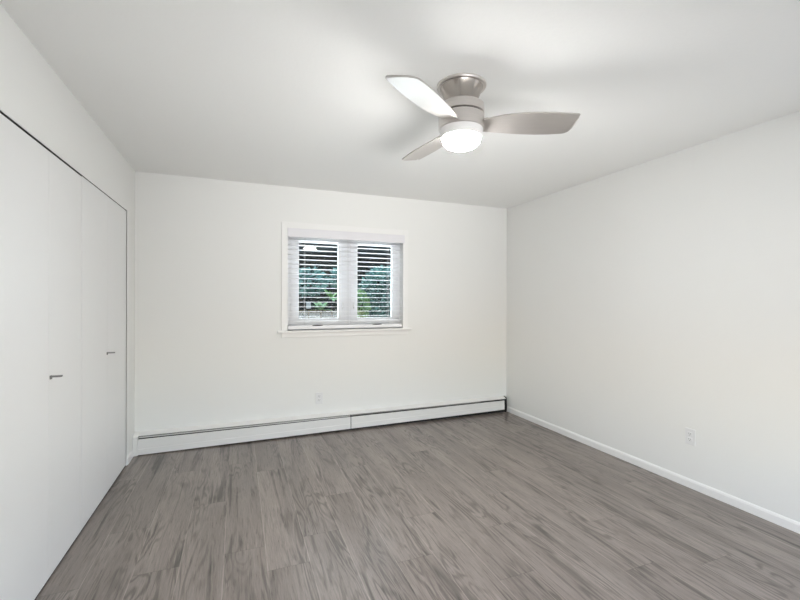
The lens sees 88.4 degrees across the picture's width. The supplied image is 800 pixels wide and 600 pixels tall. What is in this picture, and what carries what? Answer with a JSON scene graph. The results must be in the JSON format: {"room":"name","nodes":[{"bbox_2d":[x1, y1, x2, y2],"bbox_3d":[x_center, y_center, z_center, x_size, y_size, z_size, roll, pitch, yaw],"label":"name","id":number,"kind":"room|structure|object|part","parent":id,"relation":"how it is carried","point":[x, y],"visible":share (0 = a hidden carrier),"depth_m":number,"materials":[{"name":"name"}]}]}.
{"room":"empty bedroom","nodes":[
{"label":"empty bedroom","id":0,"kind":"room"},
{"bbox_2d":[0,4,134,455],"bbox_3d":[-1.460,0.113,1.291,0.110,2.440,4.831,0,0,-21],"label":"wall","id":1,"kind":"structure","parent":0,"point":[32,94],"depth_m":2.13,"materials":[{"name":"white paint"}]},
{"bbox_2d":[0,113,81,599],"bbox_3d":[-1.651,0.309,1.937,0.080,2.025,0.892,0,0,-21],"label":"closet door","id":2,"kind":"structure","parent":1,"relation":"in","point":[41,195],"depth_m":1.83,"materials":[{"name":"white paint"}]},
{"bbox_3d":[-1.592,0.310,1.725,0.034,2.025,0.454,0,0,-21],"label":"panel","id":3,"kind":"part","parent":2,"relation":"part of","materials":[{"name":"white paint"}]},
{"bbox_3d":[-1.756,0.309,2.140,0.034,2.025,0.436,0,0,-21],"label":"panel","id":4,"kind":"part","parent":2,"relation":"part of","materials":[{"name":"white paint"}]},
{"bbox_2d":[0,111,125,599],"bbox_3d":[-1.883,0.307,2.388,0.086,2.046,1.913,0,0,-21],"label":"trim","id":5,"kind":"structure","parent":1,"relation":"attached to","point":[1,112],"depth_m":1.99,"materials":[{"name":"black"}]},
{"bbox_2d":[81,176,125,529],"bbox_3d":[-2.000,0.304,2.824,0.080,2.030,1.005,0,0,-21],"label":"closet door","id":6,"kind":"structure","parent":1,"relation":"in","point":[103,225],"depth_m":2.70,"materials":[{"name":"white paint"}]},
{"bbox_3d":[-1.928,0.305,2.578,0.034,2.030,0.494,0,0,-21],"label":"panel","id":7,"kind":"part","parent":6,"relation":"part of","materials":[{"name":"white paint"}]},
{"bbox_3d":[-2.112,0.304,3.046,0.034,2.030,0.509,0,0,-21],"label":"panel","id":8,"kind":"part","parent":6,"relation":"part of","materials":[{"name":"white paint"}]},
{"bbox_2d":[126,216,126,465],"bbox_3d":[-2.237,0.301,3.281,0.102,2.054,0.008,0,0,-21],"label":"trim","id":9,"kind":"structure","parent":1,"relation":"attached to","point":[126,216],"depth_m":3.30,"materials":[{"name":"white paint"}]},
{"bbox_2d":[127,449,133,464],"bbox_3d":[-2.229,1.297,3.401,0.010,0.062,0.204,0,0,-21],"label":"baseboard","id":10,"kind":"structure","parent":1,"relation":"attached to","point":[130,456],"depth_m":3.39,"materials":[{"name":"white paint"}]},
{"bbox_2d":[135,171,506,431],"bbox_3d":[-0.784,0.112,4.239,4.707,2.440,0.160,0,0,-21],"label":"wall","id":11,"kind":"structure","parent":0,"point":[209,349],"depth_m":3.99,"materials":[{"name":"white paint"}]},
{"bbox_2d":[316,392,322,403],"bbox_3d":[-0.812,0.987,4.139,0.070,0.114,0.009,0,0,-21],"label":"wall outlet","id":12,"kind":"object","parent":11,"relation":"attached to","point":[319,396],"visible":1,"depth_m":4.14,"materials":[{"name":"white plastic"}]},
{"bbox_2d":[133,396,506,456],"bbox_3d":[-0.498,1.239,4.223,3.828,0.188,0.085,0,0,-21],"label":"baseboard heater","id":13,"kind":"object","parent":11,"relation":"attached to","point":[182,438],"visible":0.99,"depth_m":4.02,"materials":[{"name":"white metal"}]},
{"bbox_3d":[-0.497,1.234,4.237,3.815,0.176,0.060,0,0,-21],"label":"panel","id":14,"kind":"part","parent":13,"relation":"part of","materials":[{"name":"white metal"}]},
{"bbox_2d":[277,222,411,337],"bbox_3d":[-0.555,-0.195,4.298,1.400,1.129,0.195,0,0,-21],"label":"window","id":15,"kind":"structure","parent":11,"relation":"in","point":[287,285],"depth_m":4.31,"materials":[{"name":"white paint"}]},
{"bbox_3d":[-0.840,-0.204,4.247,0.563,0.919,0.040,0,0,-21],"label":"sash","id":16,"kind":"part","parent":15,"relation":"part of","materials":[{"name":"white plastic"}]},
{"bbox_3d":[-0.581,-0.203,4.363,1.220,1.009,0.055,0,0,-21],"label":"frame","id":17,"kind":"part","parent":15,"relation":"part of","materials":[{"name":"white plastic"}]},
{"bbox_3d":[-0.541,0.311,4.257,1.400,0.020,0.105,0,0,-21],"label":"sill","id":18,"kind":"part","parent":15,"relation":"part of","materials":[{"name":"white paint"}]},
{"bbox_2d":[288,228,404,329],"bbox_3d":[-0.536,-0.206,4.264,1.227,0.996,0.087,0,0,-21],"label":"window blind","id":19,"kind":"object","parent":15,"relation":"attached to","point":[292,232],"visible":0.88,"depth_m":4.25,"materials":[{"name":"white plastic"}]},
{"bbox_3d":[-0.548,0.273,4.278,1.204,0.038,0.053,0,0,-21],"label":"rail","id":20,"kind":"part","parent":19,"relation":"part of","materials":[{"name":"white plastic"}]},
{"bbox_3d":[-0.542,-0.188,4.280,0.002,0.920,0.053,0,0,-21],"label":"ladder cord","id":21,"kind":"part","parent":19,"relation":"part of","materials":[{"name":"white fabric"}]},
{"bbox_3d":[-0.291,-0.203,4.463,0.517,0.919,0.040,0,0,-21],"label":"sash","id":22,"kind":"part","parent":15,"relation":"part of","materials":[{"name":"white plastic"}]},
{"bbox_2d":[0,0,799,208],"bbox_3d":[0.105,-1.162,1.989,4.707,0.120,4.991,0,0,-21],"label":"ceiling","id":23,"kind":"structure","parent":0,"point":[289,93],"depth_m":2.05,"materials":[{"name":"white paint"}]},
{"bbox_2d":[385,73,579,160],"bbox_3d":[0.285,-0.940,2.222,1.037,0.325,0.944,0,0,-21],"label":"ceiling fan","id":24,"kind":"object","parent":23,"relation":"hanging from","point":[462,123],"visible":1,"depth_m":2.04,"materials":[{"name":"silver metal"}]},
{"bbox_3d":[0.120,-0.898,1.839,0.172,0.011,0.462,16,9,33],"label":"blade","id":25,"kind":"part","parent":24,"relation":"part of","materials":[{"name":"silver metal"}]},
{"bbox_3d":[0.169,-0.899,2.431,0.172,0.011,0.462,-15,7,-25],"label":"blade","id":26,"kind":"part","parent":24,"relation":"part of","materials":[{"name":"silver metal"}]},
{"bbox_2d":[442,131,479,151],"bbox_3d":[0.315,-0.804,2.121,0.195,0.055,0.195,0,0,-21],"label":"diffuser","id":27,"kind":"object","parent":24,"relation":"attached to","point":[458,141],"depth_m":2.06,"materials":[{"name":"white glass"}]},
{"bbox_3d":[0.316,-1.095,2.120,0.254,0.013,0.254,0,0,-21],"label":"mounting plate","id":28,"kind":"part","parent":24,"relation":"part of","materials":[{"name":"silver metal"}]},
{"bbox_3d":[0.657,-0.897,2.092,0.462,0.011,0.172,0,-13,4],"label":"blade","id":29,"kind":"part","parent":24,"relation":"part of","materials":[{"name":"silver metal"}]},
{"bbox_2d":[35,411,799,599],"bbox_3d":[0.097,1.398,1.993,4.707,0.120,4.991,0,0,-21],"label":"floor","id":30,"kind":"structure","parent":0,"point":[506,505],"depth_m":2.43,"materials":[{"name":"grey wood"}]},
{"bbox_2d":[506,110,799,521],"bbox_3d":[2.246,0.124,2.749,0.160,2.440,4.831,0,0,-21],"label":"wall","id":31,"kind":"structure","parent":0,"point":[650,301],"depth_m":3.04,"materials":[{"name":"white paint"}]},
{"bbox_2d":[507,406,799,533],"bbox_3d":[2.133,1.312,2.794,0.011,0.062,4.671,0,0,-21],"label":"baseboard","id":32,"kind":"structure","parent":31,"relation":"attached to","point":[768,515],"depth_m":3.02,"materials":[{"name":"white paint"}]},
{"bbox_2d":[685,427,694,445],"bbox_3d":[2.076,0.978,2.944,0.009,0.114,0.070,0,0,-21],"label":"wall outlet","id":33,"kind":"object","parent":31,"relation":"attached to","point":[689,433],"visible":1,"depth_m":2.94,"materials":[{"name":"white plastic"}]},
{"label":"outside","id":34,"kind":"structure","parent":0,"visible":0},
{"bbox_2d":[299,309,389,317],"bbox_3d":[-0.564,0.685,9.620,18.000,1.320,9.688,0,0,-21],"label":"ground","id":35,"kind":"structure","parent":34,"point":[311,314],"depth_m":9.09,"materials":[{"name":"grey concrete"}]},
{"bbox_2d":[306,302,310,317],"bbox_3d":[-1.713,0.267,7.709,0.084,0.455,0.020,0,0,-21],"label":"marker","id":36,"kind":"object","parent":35,"relation":"on","point":[308,304],"visible":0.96,"depth_m":7.70,"materials":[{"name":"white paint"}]},
{"bbox_2d":[299,267,329,296],"bbox_3d":[-1.948,-0.387,8.796,0.924,0.702,0.826,0,0,-21],"label":"shrub","id":37,"kind":"object","parent":35,"relation":"on","point":[309,288],"visible":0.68,"depth_m":8.71,"materials":[{"name":"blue plant"}]},
{"bbox_2d":[299,262,336,312],"bbox_3d":[-2.188,-0.617,10.025,1.267,2.114,1.028,0,0,-21],"label":"hedge","id":38,"kind":"object","parent":35,"relation":"on","point":[302,301],"visible":0.18,"depth_m":9.83,"materials":[{"name":"green plant"}]},
{"bbox_2d":[310,301,331,317],"bbox_3d":[-1.567,0.237,7.995,0.663,0.414,0.527,0,0,-21],"label":"leafy plant","id":39,"kind":"object","parent":35,"relation":"on","point":[319,305],"visible":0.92,"depth_m":7.99,"materials":[{"name":"green plant"}]},
{"bbox_2d":[323,289,336,317],"bbox_3d":[-1.385,0.088,8.594,0.705,0.654,0.626,0,0,29],"label":"leafy plant","id":40,"kind":"object","parent":35,"relation":"on","point":[329,293],"visible":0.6,"depth_m":8.52,"materials":[{"name":"green plant"}]},
{"bbox_2d":[329,268,337,287],"bbox_3d":[-1.380,-0.473,9.127,0.454,0.521,0.582,0,0,-21],"label":"shrub","id":41,"kind":"object","parent":35,"relation":"on","point":[331,277],"visible":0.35,"depth_m":9.04,"materials":[{"name":"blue plant"}]},
{"bbox_2d":[331,263,388,307],"bbox_3d":[-1.624,-0.581,10.955,13.000,2.600,0.080,0,0,-21],"label":"wall","id":42,"kind":"structure","parent":35,"relation":"on","point":[332,290],"depth_m":10.88,"materials":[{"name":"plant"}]},
{"bbox_2d":[336,264,386,310],"bbox_3d":[-0.966,-0.633,10.485,1.310,2.199,0.970,0,0,-21],"label":"hedge","id":43,"kind":"object","parent":35,"relation":"on","point":[364,269],"visible":0.07,"depth_m":10.25,"materials":[{"name":"green plant"}]},
{"bbox_2d":[357,289,370,316],"bbox_3d":[-0.797,0.124,8.288,0.439,0.695,0.510,0,0,-21],"label":"shrub","id":44,"kind":"object","parent":35,"relation":"on","point":[366,300],"visible":0.59,"depth_m":8.21,"materials":[{"name":"green plant"}]},
{"bbox_2d":[357,265,390,316],"bbox_3d":[-0.378,-0.150,9.199,1.224,1.299,0.982,0,0,-21],"label":"shrub","id":45,"kind":"object","parent":35,"relation":"on","point":[379,301],"visible":0.57,"depth_m":8.96,"materials":[{"name":"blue plant"}]},
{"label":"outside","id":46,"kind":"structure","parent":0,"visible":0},
{"bbox_2d":[299,242,390,256],"bbox_3d":[0.221,-0.830,6.270,9.000,0.075,2.889,0,0,-21],"label":"ceiling","id":47,"kind":"structure","parent":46,"point":[320,249],"depth_m":6.61,"materials":[{"name":"grey stone"}]},
{"bbox_2d":[299,253,390,264],"bbox_3d":[-0.334,-0.764,7.679,9.000,0.215,0.140,0,0,-21],"label":"beam","id":48,"kind":"structure","parent":47,"relation":"attached to","point":[327,257],"depth_m":7.28,"materials":[{"name":"black"}]}
]}

